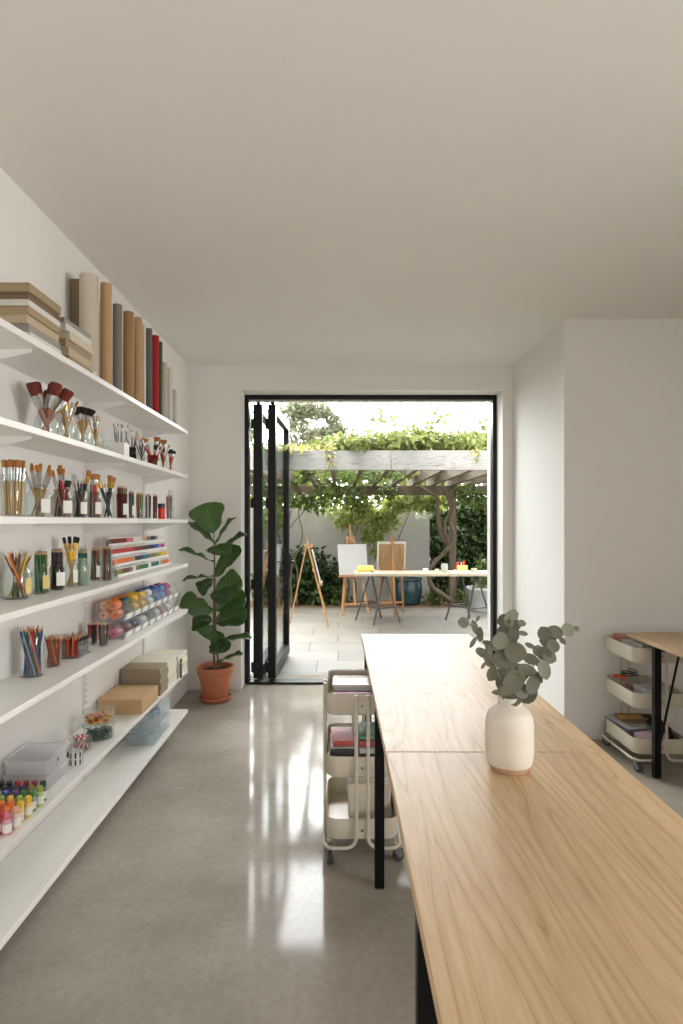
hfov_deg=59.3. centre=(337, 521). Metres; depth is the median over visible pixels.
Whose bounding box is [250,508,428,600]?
wall
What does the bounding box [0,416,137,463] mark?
wall shelf
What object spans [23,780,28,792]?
paint bottle
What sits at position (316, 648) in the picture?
ground
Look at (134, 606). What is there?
roll
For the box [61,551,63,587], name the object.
pencil
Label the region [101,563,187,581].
wall shelf
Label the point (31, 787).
paint bottle
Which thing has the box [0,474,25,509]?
glass jar
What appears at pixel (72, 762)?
tape roll
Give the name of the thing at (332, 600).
plant
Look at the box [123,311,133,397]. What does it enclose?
paper roll
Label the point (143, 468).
wall shelf
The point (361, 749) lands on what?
case
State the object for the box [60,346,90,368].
book
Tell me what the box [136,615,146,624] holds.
roll
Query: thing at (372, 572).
palette
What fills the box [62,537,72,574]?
brush
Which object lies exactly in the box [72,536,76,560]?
brush
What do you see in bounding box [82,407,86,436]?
brush
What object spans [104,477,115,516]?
brush
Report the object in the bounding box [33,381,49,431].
brush
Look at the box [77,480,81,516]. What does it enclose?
pencil
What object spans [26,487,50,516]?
glass jar
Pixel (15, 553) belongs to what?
pencil
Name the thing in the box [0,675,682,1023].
floor
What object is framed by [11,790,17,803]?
paint bottle
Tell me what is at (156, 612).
roll
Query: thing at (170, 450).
brush
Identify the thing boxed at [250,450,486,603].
pergola
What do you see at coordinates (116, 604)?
roll
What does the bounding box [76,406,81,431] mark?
brush
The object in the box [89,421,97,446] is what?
brush
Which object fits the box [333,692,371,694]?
folder
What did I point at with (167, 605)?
roll
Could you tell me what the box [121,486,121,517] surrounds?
pencil
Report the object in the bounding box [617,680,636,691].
contents
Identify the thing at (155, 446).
brush
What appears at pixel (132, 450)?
glass jar
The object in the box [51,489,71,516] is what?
glass jar
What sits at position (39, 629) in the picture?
pencil
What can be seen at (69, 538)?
brush
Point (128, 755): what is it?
wall shelf
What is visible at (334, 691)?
folder
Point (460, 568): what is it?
box
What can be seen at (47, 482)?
brush
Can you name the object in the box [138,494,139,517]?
pencil
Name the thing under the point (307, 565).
shrub
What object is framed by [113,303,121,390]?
paper roll
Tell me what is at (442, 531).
trunk
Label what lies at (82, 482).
pencil
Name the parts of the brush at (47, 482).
handle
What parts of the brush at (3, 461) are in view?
handle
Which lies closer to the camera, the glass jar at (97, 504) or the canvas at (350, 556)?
the glass jar at (97, 504)
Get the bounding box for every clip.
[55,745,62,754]
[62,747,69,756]
[180,658,181,677]
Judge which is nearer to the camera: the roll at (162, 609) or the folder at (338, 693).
the folder at (338, 693)
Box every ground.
[250,584,468,606]
[250,607,486,674]
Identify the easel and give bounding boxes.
[290,537,328,625]
[338,524,369,614]
[378,534,405,616]
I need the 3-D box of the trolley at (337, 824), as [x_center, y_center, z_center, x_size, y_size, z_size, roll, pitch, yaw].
[0.118,1.175,2.975,0.380,0.771,0.537,0,0,0]
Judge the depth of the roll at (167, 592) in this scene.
4.32 m
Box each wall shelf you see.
[0,318,137,405]
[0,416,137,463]
[0,516,137,523]
[0,577,137,622]
[0,637,137,724]
[0,718,137,859]
[0,771,137,949]
[93,709,187,774]
[97,609,187,641]
[97,669,187,721]
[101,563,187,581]
[102,401,187,433]
[111,460,187,477]
[138,519,187,522]
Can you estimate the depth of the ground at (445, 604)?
11.14 m
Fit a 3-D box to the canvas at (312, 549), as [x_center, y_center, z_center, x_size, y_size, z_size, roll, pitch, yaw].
[-0.332,0.675,9.200,0.144,0.490,0.500,0,0,-3]
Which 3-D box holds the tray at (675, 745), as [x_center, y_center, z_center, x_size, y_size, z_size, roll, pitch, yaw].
[2.020,1.405,3.980,0.330,0.095,0.486,0,0,0]
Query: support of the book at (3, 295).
on the book at (31, 304)
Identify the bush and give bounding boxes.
[429,502,463,596]
[440,498,486,596]
[456,495,486,592]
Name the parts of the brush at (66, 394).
handle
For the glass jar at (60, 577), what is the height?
0.136 m
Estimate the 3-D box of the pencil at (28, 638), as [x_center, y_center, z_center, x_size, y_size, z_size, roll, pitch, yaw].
[-1.286,0.543,2.522,0.008,0.201,0.047,0,0,44]
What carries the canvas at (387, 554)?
on the easel at (391, 567)
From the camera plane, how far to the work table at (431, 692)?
2.54 m
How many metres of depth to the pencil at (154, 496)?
4.08 m
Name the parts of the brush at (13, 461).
handle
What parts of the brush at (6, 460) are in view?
handle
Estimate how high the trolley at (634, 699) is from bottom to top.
0.771 m
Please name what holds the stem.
on the ground at (445, 604)
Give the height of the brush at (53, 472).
0.210 m
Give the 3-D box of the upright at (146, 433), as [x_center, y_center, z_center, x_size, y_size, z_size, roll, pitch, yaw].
[-1.278,0.342,4.280,0.225,2.284,0.032,0,0,0]
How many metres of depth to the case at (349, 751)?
2.80 m
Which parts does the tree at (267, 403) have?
crown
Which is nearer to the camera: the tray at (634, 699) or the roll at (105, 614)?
the roll at (105, 614)
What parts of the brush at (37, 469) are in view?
handle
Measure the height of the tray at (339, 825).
0.095 m
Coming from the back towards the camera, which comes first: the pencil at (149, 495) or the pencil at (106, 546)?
the pencil at (149, 495)
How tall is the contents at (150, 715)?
0.069 m
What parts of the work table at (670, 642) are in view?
leg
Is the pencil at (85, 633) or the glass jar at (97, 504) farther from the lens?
the glass jar at (97, 504)
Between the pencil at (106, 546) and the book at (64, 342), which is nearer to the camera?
the book at (64, 342)
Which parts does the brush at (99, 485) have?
handle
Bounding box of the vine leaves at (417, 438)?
[250,405,486,482]
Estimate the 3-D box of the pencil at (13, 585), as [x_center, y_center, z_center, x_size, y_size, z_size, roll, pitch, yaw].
[-1.314,0.216,2.437,0.008,0.179,0.085,0,0,-18]
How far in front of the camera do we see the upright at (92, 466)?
3.28 m
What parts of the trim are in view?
sill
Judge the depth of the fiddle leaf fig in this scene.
5.24 m
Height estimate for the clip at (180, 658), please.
0.140 m
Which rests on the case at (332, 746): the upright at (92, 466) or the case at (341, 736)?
the case at (341, 736)
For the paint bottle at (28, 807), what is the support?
on the wall shelf at (68, 776)
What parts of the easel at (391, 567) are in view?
leg, leg, leg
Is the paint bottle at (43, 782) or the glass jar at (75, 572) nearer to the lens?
the paint bottle at (43, 782)
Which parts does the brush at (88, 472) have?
handle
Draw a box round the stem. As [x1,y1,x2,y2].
[344,508,412,600]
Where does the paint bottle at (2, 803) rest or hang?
on the wall shelf at (68, 776)
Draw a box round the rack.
[104,539,170,577]
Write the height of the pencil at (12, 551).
0.193 m
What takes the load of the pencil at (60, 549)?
in the glass jar at (60, 577)
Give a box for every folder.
[333,675,368,676]
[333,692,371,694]
[334,691,371,691]
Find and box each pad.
[120,667,168,678]
[121,663,166,673]
[121,673,167,684]
[130,655,175,666]
[146,650,186,661]
[158,678,168,689]
[158,684,167,695]
[168,661,176,673]
[168,668,175,678]
[168,673,176,687]
[176,655,186,667]
[176,661,186,672]
[177,665,186,677]
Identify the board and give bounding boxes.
[70,279,78,326]
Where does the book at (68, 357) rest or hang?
on the wall shelf at (45, 364)
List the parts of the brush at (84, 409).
handle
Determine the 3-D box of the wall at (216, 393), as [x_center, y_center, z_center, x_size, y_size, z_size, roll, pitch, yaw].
[0.117,0.100,5.860,3.015,3.120,0.580,0,0,0]
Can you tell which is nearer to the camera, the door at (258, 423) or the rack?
the rack
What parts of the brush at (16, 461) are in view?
handle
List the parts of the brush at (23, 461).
handle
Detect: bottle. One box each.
[0,780,3,793]
[0,800,4,815]
[0,812,1,834]
[1,785,9,794]
[2,790,8,803]
[2,806,10,824]
[2,811,11,835]
[6,780,12,793]
[6,795,13,805]
[7,800,14,818]
[10,785,16,794]
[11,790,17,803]
[11,806,20,829]
[14,780,20,794]
[15,795,23,806]
[16,800,23,822]
[19,785,25,794]
[20,790,26,803]
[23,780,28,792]
[24,795,32,817]
[27,785,33,794]
[29,790,35,811]
[31,780,37,796]
[36,785,43,806]
[40,780,46,800]
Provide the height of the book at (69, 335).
0.036 m
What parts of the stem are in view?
stem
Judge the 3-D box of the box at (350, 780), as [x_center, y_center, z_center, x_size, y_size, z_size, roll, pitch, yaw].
[0.155,1.357,3.035,0.218,0.182,0.288,0,0,2]
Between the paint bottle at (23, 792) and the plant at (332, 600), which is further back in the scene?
the plant at (332, 600)
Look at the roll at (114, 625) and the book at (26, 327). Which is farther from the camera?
the roll at (114, 625)
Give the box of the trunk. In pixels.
[418,485,455,602]
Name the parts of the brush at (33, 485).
handle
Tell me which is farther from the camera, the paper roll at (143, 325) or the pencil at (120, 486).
the paper roll at (143, 325)
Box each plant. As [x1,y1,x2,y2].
[326,589,352,605]
[420,589,448,605]
[446,588,469,605]
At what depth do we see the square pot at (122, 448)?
3.40 m
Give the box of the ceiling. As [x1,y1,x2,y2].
[0,0,682,364]
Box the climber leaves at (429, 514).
[398,495,435,519]
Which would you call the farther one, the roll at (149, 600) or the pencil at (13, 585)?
the roll at (149, 600)
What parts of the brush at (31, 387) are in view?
handle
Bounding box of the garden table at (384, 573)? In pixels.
[354,570,486,624]
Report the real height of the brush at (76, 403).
0.200 m
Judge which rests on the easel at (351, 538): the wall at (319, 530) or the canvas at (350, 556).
the canvas at (350, 556)
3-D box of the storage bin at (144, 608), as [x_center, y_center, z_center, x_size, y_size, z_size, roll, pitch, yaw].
[-1.254,0.501,3.657,0.171,0.098,0.133,0,0,0]
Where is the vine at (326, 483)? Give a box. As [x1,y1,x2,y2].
[290,483,326,604]
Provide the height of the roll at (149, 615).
0.052 m
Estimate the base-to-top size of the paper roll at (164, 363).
0.453 m
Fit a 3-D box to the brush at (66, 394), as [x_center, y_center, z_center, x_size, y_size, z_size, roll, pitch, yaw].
[-1.222,-0.472,2.598,0.146,0.226,0.025,0,0,-24]
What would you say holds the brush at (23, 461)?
in the glass jar at (0, 474)
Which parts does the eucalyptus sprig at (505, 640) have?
stem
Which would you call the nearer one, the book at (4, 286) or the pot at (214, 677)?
the book at (4, 286)
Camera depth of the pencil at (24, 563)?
2.43 m
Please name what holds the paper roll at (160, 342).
on the wall shelf at (141, 416)
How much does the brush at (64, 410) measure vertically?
0.180 m
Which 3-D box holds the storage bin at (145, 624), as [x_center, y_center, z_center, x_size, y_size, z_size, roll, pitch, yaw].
[-1.254,0.601,3.657,0.171,0.098,0.133,0,0,0]
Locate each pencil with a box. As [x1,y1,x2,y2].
[4,554,24,596]
[7,555,27,595]
[7,556,24,597]
[8,551,22,591]
[10,552,17,597]
[10,554,31,594]
[11,553,16,597]
[12,551,19,596]
[15,553,22,590]
[19,550,20,570]
[20,555,26,577]
[20,630,30,675]
[21,629,35,675]
[23,626,27,674]
[23,627,28,675]
[23,629,32,674]
[26,629,37,674]
[28,630,40,673]
[31,628,38,672]
[34,552,35,591]
[34,630,39,667]
[35,552,39,591]
[36,628,38,656]
[38,552,41,591]
[39,552,44,591]
[39,629,40,671]
[42,552,46,591]
[44,553,48,591]
[45,636,51,664]
[47,637,55,664]
[50,636,56,663]
[51,550,53,588]
[51,638,59,663]
[53,551,56,588]
[54,489,58,516]
[55,637,57,663]
[56,549,59,588]
[57,550,61,588]
[58,637,59,662]
[59,549,61,571]
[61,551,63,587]
[62,638,63,655]
[66,637,67,655]
[73,481,83,516]
[74,481,79,516]
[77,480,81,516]
[77,636,79,655]
[81,482,82,501]
[84,633,85,652]
[87,624,89,642]
[90,484,91,516]
[91,549,94,579]
[93,549,96,579]
[96,483,97,516]
[98,624,100,643]
[102,546,103,579]
[104,548,105,579]
[106,546,106,579]
[107,546,107,579]
[108,547,109,578]
[110,547,111,578]
[118,487,119,517]
[120,486,120,517]
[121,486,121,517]
[122,487,123,517]
[136,493,137,517]
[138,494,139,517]
[141,494,142,517]
[148,495,149,517]
[154,496,155,517]
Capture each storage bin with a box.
[124,611,133,620]
[124,628,133,638]
[133,607,141,616]
[133,624,141,633]
[141,604,148,612]
[141,620,148,629]
[148,601,155,609]
[148,617,155,625]
[155,599,161,606]
[155,614,161,621]
[161,596,167,603]
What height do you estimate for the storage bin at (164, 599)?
0.098 m
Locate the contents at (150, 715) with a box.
[134,705,160,728]
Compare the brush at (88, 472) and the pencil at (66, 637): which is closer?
the pencil at (66, 637)
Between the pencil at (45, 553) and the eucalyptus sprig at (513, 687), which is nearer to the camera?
the eucalyptus sprig at (513, 687)
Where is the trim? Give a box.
[245,395,496,683]
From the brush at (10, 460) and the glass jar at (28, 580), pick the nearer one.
the brush at (10, 460)
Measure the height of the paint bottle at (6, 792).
0.077 m
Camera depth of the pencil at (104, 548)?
3.16 m
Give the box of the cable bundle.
[620,668,637,676]
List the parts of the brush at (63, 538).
handle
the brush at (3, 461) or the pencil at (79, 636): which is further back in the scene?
the pencil at (79, 636)
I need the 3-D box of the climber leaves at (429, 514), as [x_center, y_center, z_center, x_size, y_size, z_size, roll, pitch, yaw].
[1.525,-0.325,11.548,0.902,0.596,0.310,0,0,2]
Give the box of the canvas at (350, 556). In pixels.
[337,544,367,574]
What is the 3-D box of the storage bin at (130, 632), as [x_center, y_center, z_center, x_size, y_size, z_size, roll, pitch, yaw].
[-1.254,0.601,3.379,0.171,0.098,0.133,0,0,0]
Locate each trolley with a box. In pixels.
[322,669,403,864]
[601,634,682,772]
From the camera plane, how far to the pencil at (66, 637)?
2.88 m
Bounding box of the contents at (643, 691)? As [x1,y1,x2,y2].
[635,689,651,693]
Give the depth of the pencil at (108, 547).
3.17 m
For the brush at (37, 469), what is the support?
in the glass jar at (45, 503)
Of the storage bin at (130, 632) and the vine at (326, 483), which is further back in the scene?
the vine at (326, 483)
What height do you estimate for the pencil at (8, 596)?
0.181 m
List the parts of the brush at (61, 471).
handle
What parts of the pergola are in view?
post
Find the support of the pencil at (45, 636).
in the tumbler
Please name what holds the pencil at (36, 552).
in the glass jar at (46, 578)
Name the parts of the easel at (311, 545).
leg, leg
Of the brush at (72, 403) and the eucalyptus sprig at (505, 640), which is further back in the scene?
the brush at (72, 403)
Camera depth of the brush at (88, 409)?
2.92 m
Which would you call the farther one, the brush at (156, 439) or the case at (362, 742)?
the brush at (156, 439)
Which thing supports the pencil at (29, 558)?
in the glass jar at (28, 580)
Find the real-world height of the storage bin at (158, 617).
0.098 m
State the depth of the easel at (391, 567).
10.24 m
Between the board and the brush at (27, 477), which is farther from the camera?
the board
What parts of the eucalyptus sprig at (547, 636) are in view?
stem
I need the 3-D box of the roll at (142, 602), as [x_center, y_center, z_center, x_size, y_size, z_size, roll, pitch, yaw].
[-1.247,0.520,3.797,0.053,0.052,0.080,0,0,0]
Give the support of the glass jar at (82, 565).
on the wall shelf at (9, 609)
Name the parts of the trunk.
stem, stem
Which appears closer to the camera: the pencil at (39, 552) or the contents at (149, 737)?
the pencil at (39, 552)
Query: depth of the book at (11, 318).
2.26 m
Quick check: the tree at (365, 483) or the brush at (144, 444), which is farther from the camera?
the tree at (365, 483)
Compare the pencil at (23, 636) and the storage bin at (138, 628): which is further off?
the storage bin at (138, 628)
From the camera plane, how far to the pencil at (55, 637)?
2.71 m
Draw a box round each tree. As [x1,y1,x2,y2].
[250,402,282,473]
[264,402,349,446]
[290,475,369,507]
[356,480,417,507]
[377,478,463,502]
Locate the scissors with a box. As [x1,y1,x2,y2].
[611,674,629,678]
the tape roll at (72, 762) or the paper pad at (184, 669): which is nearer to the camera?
the tape roll at (72, 762)
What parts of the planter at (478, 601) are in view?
pot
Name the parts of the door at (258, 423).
glass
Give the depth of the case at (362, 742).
2.81 m
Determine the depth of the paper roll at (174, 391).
4.40 m
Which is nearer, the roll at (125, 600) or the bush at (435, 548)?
the roll at (125, 600)
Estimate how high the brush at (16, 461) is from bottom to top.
0.215 m
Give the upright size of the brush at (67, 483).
0.164 m
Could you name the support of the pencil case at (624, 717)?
on the case at (629, 728)
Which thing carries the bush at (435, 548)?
on the ground at (445, 604)
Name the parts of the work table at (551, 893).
leg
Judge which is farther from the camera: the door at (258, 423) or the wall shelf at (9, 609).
the door at (258, 423)
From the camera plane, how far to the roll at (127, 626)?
3.49 m
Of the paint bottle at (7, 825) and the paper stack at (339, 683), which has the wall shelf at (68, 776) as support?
the paint bottle at (7, 825)
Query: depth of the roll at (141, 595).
3.77 m
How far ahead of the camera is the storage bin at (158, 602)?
3.92 m
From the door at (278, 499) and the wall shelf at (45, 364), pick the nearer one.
the wall shelf at (45, 364)
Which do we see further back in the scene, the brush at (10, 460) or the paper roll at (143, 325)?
the paper roll at (143, 325)
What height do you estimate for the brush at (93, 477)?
0.220 m
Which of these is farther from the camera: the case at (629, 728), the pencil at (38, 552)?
the case at (629, 728)
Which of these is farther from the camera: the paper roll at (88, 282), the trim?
the trim
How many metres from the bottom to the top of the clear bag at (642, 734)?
0.100 m
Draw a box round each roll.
[68,747,82,758]
[68,757,82,766]
[79,272,98,376]
[99,600,111,609]
[99,609,111,619]
[100,282,111,384]
[108,600,121,610]
[109,623,120,628]
[109,627,122,637]
[110,609,123,619]
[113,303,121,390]
[118,596,130,606]
[120,606,131,615]
[120,622,131,632]
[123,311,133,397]
[127,594,137,603]
[128,602,138,611]
[128,619,138,628]
[134,317,141,402]
[135,591,145,600]
[136,599,146,607]
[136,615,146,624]
[142,324,145,404]
[142,589,151,597]
[143,612,152,620]
[144,597,153,604]
[146,328,151,408]
[149,586,158,594]
[150,594,159,601]
[150,609,159,617]
[152,335,158,412]
[156,584,163,592]
[156,606,165,614]
[157,592,165,598]
[159,341,162,415]
[162,582,169,589]
[162,590,170,596]
[162,603,170,611]
[163,362,166,417]
[167,367,171,420]
[173,390,176,423]
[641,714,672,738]
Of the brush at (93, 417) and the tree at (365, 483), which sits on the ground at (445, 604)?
the tree at (365, 483)
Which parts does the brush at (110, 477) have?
handle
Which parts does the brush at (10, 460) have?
handle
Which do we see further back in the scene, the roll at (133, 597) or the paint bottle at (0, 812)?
the roll at (133, 597)
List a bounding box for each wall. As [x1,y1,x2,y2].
[0,168,187,863]
[188,365,512,689]
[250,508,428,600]
[513,319,682,738]
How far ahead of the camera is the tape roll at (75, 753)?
2.72 m
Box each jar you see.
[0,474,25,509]
[2,564,31,599]
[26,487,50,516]
[33,566,50,593]
[49,561,64,590]
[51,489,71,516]
[65,570,77,586]
[73,498,86,516]
[77,558,88,585]
[87,499,100,517]
[92,560,100,580]
[116,494,127,517]
[128,497,134,517]
[129,447,136,458]
[147,455,158,465]
[158,503,164,518]
[441,563,447,572]
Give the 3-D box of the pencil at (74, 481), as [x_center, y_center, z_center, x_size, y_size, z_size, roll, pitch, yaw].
[-1.268,-0.114,2.916,0.041,0.177,0.007,0,0,26]
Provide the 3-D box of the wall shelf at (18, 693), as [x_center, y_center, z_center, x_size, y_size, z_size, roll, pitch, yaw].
[-1.256,0.663,2.143,0.261,0.026,2.485,0,0,0]
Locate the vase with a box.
[485,695,533,775]
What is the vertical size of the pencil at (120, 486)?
0.185 m
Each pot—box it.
[111,442,128,455]
[196,661,233,699]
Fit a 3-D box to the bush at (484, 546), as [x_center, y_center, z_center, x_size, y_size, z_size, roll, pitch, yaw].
[3.145,0.570,12.518,1.460,2.384,0.794,0,0,-4]
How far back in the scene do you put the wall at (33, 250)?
3.00 m
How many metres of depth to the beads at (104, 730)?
3.05 m
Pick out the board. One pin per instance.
(74, 282)
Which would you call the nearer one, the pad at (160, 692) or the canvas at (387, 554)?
the pad at (160, 692)
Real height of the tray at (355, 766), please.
0.095 m
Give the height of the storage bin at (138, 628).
0.098 m
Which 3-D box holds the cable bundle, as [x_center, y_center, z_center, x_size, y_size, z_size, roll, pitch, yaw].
[1.982,1.028,4.080,0.123,0.048,0.108,0,0,0]
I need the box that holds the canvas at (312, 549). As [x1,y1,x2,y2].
[312,549,320,583]
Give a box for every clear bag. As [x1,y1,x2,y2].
[613,633,630,642]
[622,638,651,647]
[634,730,664,738]
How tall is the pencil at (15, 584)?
0.186 m
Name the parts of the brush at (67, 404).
handle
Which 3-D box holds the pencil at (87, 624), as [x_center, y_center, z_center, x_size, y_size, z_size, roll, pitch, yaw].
[-1.322,0.586,3.180,0.014,0.115,0.007,0,0,-36]
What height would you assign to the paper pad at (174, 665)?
0.046 m
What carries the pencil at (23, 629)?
in the tumbler
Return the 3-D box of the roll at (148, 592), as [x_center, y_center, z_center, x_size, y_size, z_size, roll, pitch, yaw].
[-1.255,0.467,3.927,0.053,0.052,0.080,0,0,0]
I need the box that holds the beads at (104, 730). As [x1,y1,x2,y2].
[86,725,112,738]
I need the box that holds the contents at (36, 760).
[7,748,59,771]
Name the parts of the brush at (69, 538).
handle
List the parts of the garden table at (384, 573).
leg, leg, leg, leg, leg, leg, leg, leg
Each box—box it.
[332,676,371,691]
[347,777,390,818]
[357,565,374,572]
[453,565,468,572]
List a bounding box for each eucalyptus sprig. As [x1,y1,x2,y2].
[458,616,502,684]
[475,641,519,680]
[491,666,539,706]
[492,609,527,668]
[518,623,578,682]
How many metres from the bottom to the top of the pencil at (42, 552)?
0.178 m
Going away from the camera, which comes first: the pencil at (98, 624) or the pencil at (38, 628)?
the pencil at (38, 628)
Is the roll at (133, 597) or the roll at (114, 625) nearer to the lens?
the roll at (114, 625)
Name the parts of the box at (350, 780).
lid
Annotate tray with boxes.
[326,670,373,714]
[326,723,388,776]
[326,777,396,838]
[357,569,374,572]
[453,570,468,572]
[605,634,682,662]
[605,675,682,708]
[605,715,682,753]
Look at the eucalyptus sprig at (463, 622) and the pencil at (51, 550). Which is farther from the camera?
the pencil at (51, 550)
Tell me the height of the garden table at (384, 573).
0.778 m
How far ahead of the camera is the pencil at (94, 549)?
3.16 m
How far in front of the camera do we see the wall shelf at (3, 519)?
2.43 m
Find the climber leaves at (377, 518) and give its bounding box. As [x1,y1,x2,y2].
[316,495,457,561]
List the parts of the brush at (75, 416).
handle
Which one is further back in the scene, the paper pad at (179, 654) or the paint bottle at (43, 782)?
the paper pad at (179, 654)
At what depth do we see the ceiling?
2.42 m
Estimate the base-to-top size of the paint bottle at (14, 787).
0.077 m
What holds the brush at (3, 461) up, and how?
in the glass jar at (0, 474)
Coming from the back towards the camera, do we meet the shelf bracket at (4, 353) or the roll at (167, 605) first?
the roll at (167, 605)
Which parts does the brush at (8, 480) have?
handle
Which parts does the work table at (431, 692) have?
leg, leg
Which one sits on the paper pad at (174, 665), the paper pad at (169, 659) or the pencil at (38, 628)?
the paper pad at (169, 659)
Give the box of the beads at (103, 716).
[85,710,111,724]
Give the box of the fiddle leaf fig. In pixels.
[179,502,251,703]
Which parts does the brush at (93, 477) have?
handle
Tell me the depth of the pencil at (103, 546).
3.17 m
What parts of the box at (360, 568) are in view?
lid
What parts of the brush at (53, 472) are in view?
handle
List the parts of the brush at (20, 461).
handle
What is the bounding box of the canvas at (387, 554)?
[376,541,405,569]
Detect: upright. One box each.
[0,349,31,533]
[82,401,124,780]
[142,429,174,716]
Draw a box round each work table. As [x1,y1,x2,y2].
[361,634,604,889]
[385,752,682,1023]
[627,632,682,778]
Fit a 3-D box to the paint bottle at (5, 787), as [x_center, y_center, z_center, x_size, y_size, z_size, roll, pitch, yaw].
[-1.293,1.064,2.331,0.029,0.077,0.029,0,0,-13]
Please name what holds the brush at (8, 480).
in the glass jar at (0, 474)
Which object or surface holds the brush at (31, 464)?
in the glass jar at (45, 503)
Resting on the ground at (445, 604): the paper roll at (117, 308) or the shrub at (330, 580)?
the shrub at (330, 580)
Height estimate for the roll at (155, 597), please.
0.052 m
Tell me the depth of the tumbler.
2.52 m
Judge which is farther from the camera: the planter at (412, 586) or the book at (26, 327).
the planter at (412, 586)
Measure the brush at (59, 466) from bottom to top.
0.235 m
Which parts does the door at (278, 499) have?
glass, handle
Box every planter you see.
[395,576,421,605]
[466,559,486,611]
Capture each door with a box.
[251,402,267,678]
[266,402,294,677]
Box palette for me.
[361,570,380,573]
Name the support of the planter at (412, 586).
on the ground at (445, 604)
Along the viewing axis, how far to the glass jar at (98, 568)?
3.16 m
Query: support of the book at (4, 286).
on the book at (3, 295)
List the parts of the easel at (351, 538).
leg, leg, leg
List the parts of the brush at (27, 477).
handle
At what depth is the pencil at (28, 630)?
2.52 m
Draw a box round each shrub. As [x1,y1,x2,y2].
[250,549,295,597]
[290,545,331,604]
[301,557,348,605]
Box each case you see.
[330,733,353,748]
[331,727,353,745]
[331,748,353,755]
[358,733,373,752]
[358,741,384,756]
[359,722,373,738]
[359,739,373,746]
[605,716,650,736]
[615,713,647,721]
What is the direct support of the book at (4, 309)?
on the book at (11, 318)
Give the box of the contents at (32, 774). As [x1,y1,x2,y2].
[12,767,57,784]
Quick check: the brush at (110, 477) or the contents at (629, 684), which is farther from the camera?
the contents at (629, 684)
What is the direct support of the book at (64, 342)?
on the book at (65, 351)
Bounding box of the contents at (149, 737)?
[128,719,160,742]
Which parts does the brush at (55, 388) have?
handle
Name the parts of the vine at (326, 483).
stem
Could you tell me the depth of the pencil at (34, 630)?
2.53 m
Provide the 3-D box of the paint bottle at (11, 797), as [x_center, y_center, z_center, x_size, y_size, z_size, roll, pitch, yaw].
[-1.226,1.064,2.245,0.029,0.077,0.029,0,0,8]
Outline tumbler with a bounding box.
[19,635,44,675]
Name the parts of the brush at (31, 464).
handle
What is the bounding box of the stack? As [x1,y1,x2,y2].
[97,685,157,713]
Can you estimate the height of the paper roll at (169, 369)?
0.430 m
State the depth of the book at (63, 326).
2.66 m
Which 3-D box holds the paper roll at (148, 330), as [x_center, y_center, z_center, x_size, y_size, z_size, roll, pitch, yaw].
[-1.240,-0.974,3.937,0.042,0.584,0.042,0,0,0]
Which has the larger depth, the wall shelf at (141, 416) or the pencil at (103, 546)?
the wall shelf at (141, 416)
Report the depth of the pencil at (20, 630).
2.52 m
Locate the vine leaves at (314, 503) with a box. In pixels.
[290,470,486,515]
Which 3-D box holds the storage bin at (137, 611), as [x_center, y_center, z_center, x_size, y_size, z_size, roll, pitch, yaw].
[-1.254,0.501,3.518,0.171,0.098,0.133,0,0,0]
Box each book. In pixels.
[0,282,60,314]
[0,292,59,321]
[0,299,59,326]
[0,305,59,334]
[0,314,58,342]
[10,323,59,349]
[25,332,60,353]
[59,331,92,354]
[59,338,90,361]
[60,317,90,339]
[60,323,90,345]
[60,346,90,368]
[65,356,92,372]
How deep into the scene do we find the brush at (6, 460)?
2.32 m
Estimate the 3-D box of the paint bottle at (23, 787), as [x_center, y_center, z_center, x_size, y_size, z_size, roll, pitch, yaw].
[-1.226,1.064,2.331,0.029,0.077,0.029,0,0,12]
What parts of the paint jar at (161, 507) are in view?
lid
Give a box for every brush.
[1,459,5,514]
[6,460,7,514]
[7,459,9,514]
[9,459,12,514]
[12,460,14,514]
[15,460,18,514]
[18,460,21,514]
[21,460,25,514]
[25,470,44,515]
[26,382,50,431]
[30,463,42,515]
[30,468,38,515]
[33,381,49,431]
[35,465,44,515]
[35,465,50,515]
[37,463,41,515]
[39,469,52,512]
[42,388,73,429]
[43,390,47,430]
[45,383,49,411]
[46,381,61,423]
[52,470,63,515]
[57,468,65,515]
[58,465,61,515]
[60,389,68,429]
[60,411,68,437]
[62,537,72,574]
[63,401,77,435]
[63,406,66,426]
[64,480,71,500]
[65,402,73,436]
[68,537,71,563]
[68,537,79,584]
[69,409,85,442]
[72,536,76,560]
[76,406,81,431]
[78,470,90,516]
[80,409,95,440]
[81,408,89,438]
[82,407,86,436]
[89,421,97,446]
[90,474,98,516]
[92,416,96,445]
[95,416,98,441]
[95,474,100,516]
[97,479,111,516]
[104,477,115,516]
[107,475,112,516]
[139,439,149,454]
[153,437,159,454]
[153,445,157,454]
[158,439,164,467]
[161,447,164,463]
[162,440,166,466]
[164,445,169,462]
[169,449,172,469]
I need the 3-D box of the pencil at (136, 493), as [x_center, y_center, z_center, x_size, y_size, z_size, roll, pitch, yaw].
[-1.261,-0.106,3.766,0.007,0.160,0.008,-2,1,-11]

